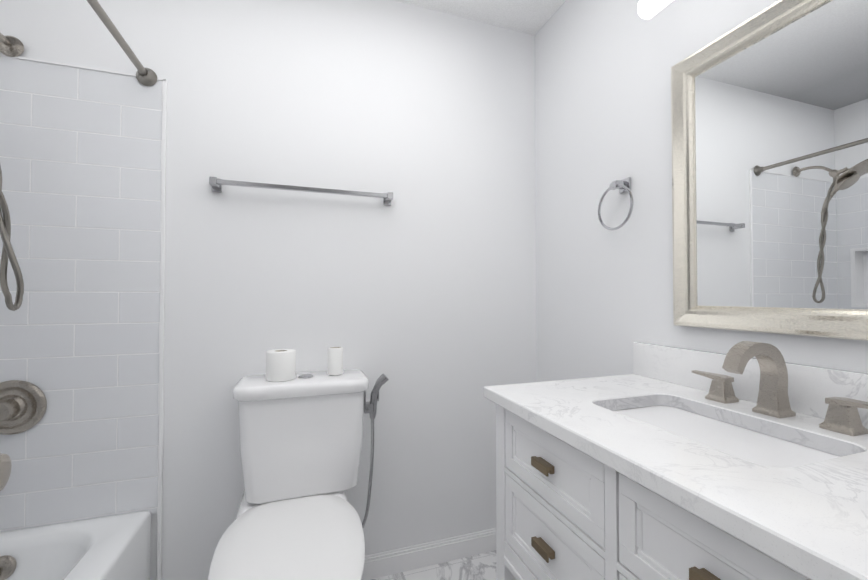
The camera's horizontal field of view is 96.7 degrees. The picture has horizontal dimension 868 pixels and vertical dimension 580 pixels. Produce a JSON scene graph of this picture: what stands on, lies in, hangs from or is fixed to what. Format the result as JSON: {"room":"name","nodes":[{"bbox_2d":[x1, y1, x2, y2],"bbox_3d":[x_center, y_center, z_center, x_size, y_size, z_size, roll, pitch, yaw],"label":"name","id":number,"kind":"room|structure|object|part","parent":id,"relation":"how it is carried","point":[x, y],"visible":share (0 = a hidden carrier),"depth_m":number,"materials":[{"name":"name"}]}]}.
{"room":"bathroom","nodes":[
{"label":"bathroom","id":0,"kind":"room"},
{"bbox_2d":[0,453,11,490],"bbox_3d":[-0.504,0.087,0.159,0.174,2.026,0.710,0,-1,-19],"label":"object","id":1,"kind":"structure","parent":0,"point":[5,466],"depth_m":0.47,"materials":[{"name":"silver metal"}]},
{"bbox_2d":[0,0,535,579],"bbox_3d":[-0.627,-0.030,1.464,2.511,2.310,0.120,0,-1,-19],"label":"wall","id":2,"kind":"structure","parent":0,"point":[420,292],"depth_m":1.50,"materials":[{"name":"white paint"}]},
{"bbox_2d":[0,56,161,532],"bbox_3d":[-1.301,0.015,1.169,0.805,1.450,0.008,0,-1,-19],"label":"wall tile","id":3,"kind":"structure","parent":2,"relation":"attached to","point":[80,155],"depth_m":1.23,"materials":[{"name":"white tile"}]},
{"bbox_2d":[0,33,23,310],"bbox_3d":[-1.211,-0.360,0.986,0.166,0.833,0.402,0,-1,-9],"label":"shower head","id":4,"kind":"object","parent":3,"relation":"attached to","point":[11,46],"visible":1,"depth_m":1.05},
{"bbox_2d":[0,380,46,434],"bbox_3d":[-1.269,0.353,1.122,0.182,0.162,0.087,0,-1,-19],"label":"shower valve","id":5,"kind":"object","parent":3,"relation":"attached to","point":[23,406],"visible":1,"depth_m":1.16,"materials":[{"name":"silver metal"}]},
{"bbox_2d":[87,0,156,85],"bbox_3d":[-0.706,-0.723,0.537,0.060,0.060,1.588,0,-1,-19],"label":"rail","id":6,"kind":"object","parent":3,"relation":"attached to","point":[146,76],"visible":1,"depth_m":1.13,"materials":[{"name":"silver metal"}]},
{"bbox_2d":[0,54,166,579],"bbox_3d":[-1.295,0.202,1.166,0.817,1.836,0.011,0,-1,-19],"label":"trim","id":7,"kind":"structure","parent":2,"relation":"attached to","point":[162,329],"depth_m":1.29,"materials":[{"name":"white paint"}]},
{"bbox_2d":[209,177,392,205],"bbox_3d":[-0.466,-0.366,1.424,0.639,0.048,0.066,0,-1,-19],"label":"towel rail","id":8,"kind":"object","parent":2,"relation":"attached to","point":[215,183],"visible":1,"depth_m":1.38,"materials":[{"name":"silver metal"}]},
{"bbox_2d":[362,528,495,579],"bbox_3d":[-0.225,1.082,1.513,1.442,0.088,0.012,0,-1,-19],"label":"baseboard","id":9,"kind":"structure","parent":2,"relation":"attached to","point":[388,563],"depth_m":1.58,"materials":[{"name":"white paint"}]},
{"bbox_2d":[372,550,495,579],"bbox_3d":[-0.351,1.141,0.627,2.511,0.060,1.847,0,-1,-19],"label":"floor","id":10,"kind":"structure","parent":0,"point":[482,566],"depth_m":1.54,"materials":[{"name":"stone"}]},
{"bbox_2d":[0,511,150,579],"bbox_3d":[-1.048,0.908,0.396,0.780,0.400,1.587,0,-1,-19],"label":"bathtub","id":11,"kind":"object","parent":10,"relation":"on","point":[116,547],"visible":1,"depth_m":1.12,"materials":[{"name":"white ceramic"}]},
{"bbox_2d":[208,369,388,579],"bbox_3d":[-0.332,0.705,1.090,0.509,0.828,0.746,0,-1,-19],"label":"toilet","id":12,"kind":"object","parent":10,"relation":"on","point":[300,442],"visible":1,"depth_m":1.20,"materials":[{"name":"white ceramic"}]},
{"bbox_2d":[266,349,295,381],"bbox_3d":[-0.515,0.252,1.298,0.094,0.094,0.094,0,-1,-19],"label":"paper roll","id":13,"kind":"object","parent":12,"relation":"on","point":[280,365],"visible":1,"depth_m":1.26,"materials":[{"name":"white paper"}]},
{"bbox_3d":[-0.375,0.688,1.017,0.380,0.048,0.634,0,-1,-19],"label":"seat","id":14,"kind":"part","parent":12,"relation":"part of","materials":[{"name":"white plastic"}]},
{"bbox_3d":[-0.447,0.489,1.329,0.424,0.377,0.226,0,-1,-19],"label":"tank","id":15,"kind":"part","parent":12,"relation":"part of","materials":[{"name":"white ceramic"}]},
{"bbox_2d":[328,347,342,374],"bbox_3d":[-0.352,0.253,1.379,0.054,0.094,0.054,0,-1,-19],"label":"paper roll","id":16,"kind":"object","parent":12,"relation":"on","point":[335,360],"visible":1,"depth_m":1.36,"materials":[{"name":"white paper"}]},
{"bbox_2d":[484,341,867,579],"bbox_3d":[0.525,0.609,0.735,0.543,1.008,0.835,0,-1,-19],"label":"bathroom vanity","id":17,"kind":"object","parent":10,"relation":"on","point":[737,461],"visible":1,"depth_m":0.70,"materials":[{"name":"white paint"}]},
{"bbox_2d":[692,341,867,435],"bbox_3d":[0.661,0.182,0.791,0.158,0.152,0.352,0,-1,-19],"label":"faucet","id":18,"kind":"object","parent":17,"relation":"on","point":[772,409],"depth_m":0.78,"materials":[{"name":"silver metal"}]},
{"bbox_2d":[395,0,565,34],"bbox_3d":[-0.351,-1.228,0.665,2.511,0.060,1.847,0,-1,-19],"label":"ceiling","id":19,"kind":"structure","parent":0,"point":[532,17],"depth_m":1.63,"materials":[{"name":"paint"}]},
{"bbox_2d":[535,0,867,381],"bbox_3d":[0.801,-0.038,0.972,0.120,2.310,1.727,0,-1,-19],"label":"wall","id":20,"kind":"structure","parent":0,"point":[604,299],"depth_m":1.33,"materials":[{"name":"white paint"}]},
{"bbox_2d":[598,177,632,229],"bbox_3d":[0.609,-0.281,1.266,0.056,0.172,0.148,0,-1,-19],"label":"towel ring","id":21,"kind":"object","parent":20,"relation":"attached to","point":[623,186],"visible":1,"depth_m":1.26,"materials":[{"name":"silver metal"}]},
{"bbox_2d":[638,0,672,19],"bbox_3d":[0.729,-0.815,0.840,0.106,0.100,0.620,0,-1,-19],"label":"sconce","id":22,"kind":"object","parent":20,"relation":"attached to","point":[648,9],"visible":1,"depth_m":1.08,"materials":[{"name":"white glass"}]},
{"bbox_2d":[671,0,867,340],"bbox_3d":[0.767,-0.271,0.835,0.032,0.733,0.543,0,-1,-19],"label":"mirror","id":23,"kind":"object","parent":20,"relation":"attached to","point":[769,113],"visible":0.98,"depth_m":0.86,"materials":[{"name":"silver"}]}
]}

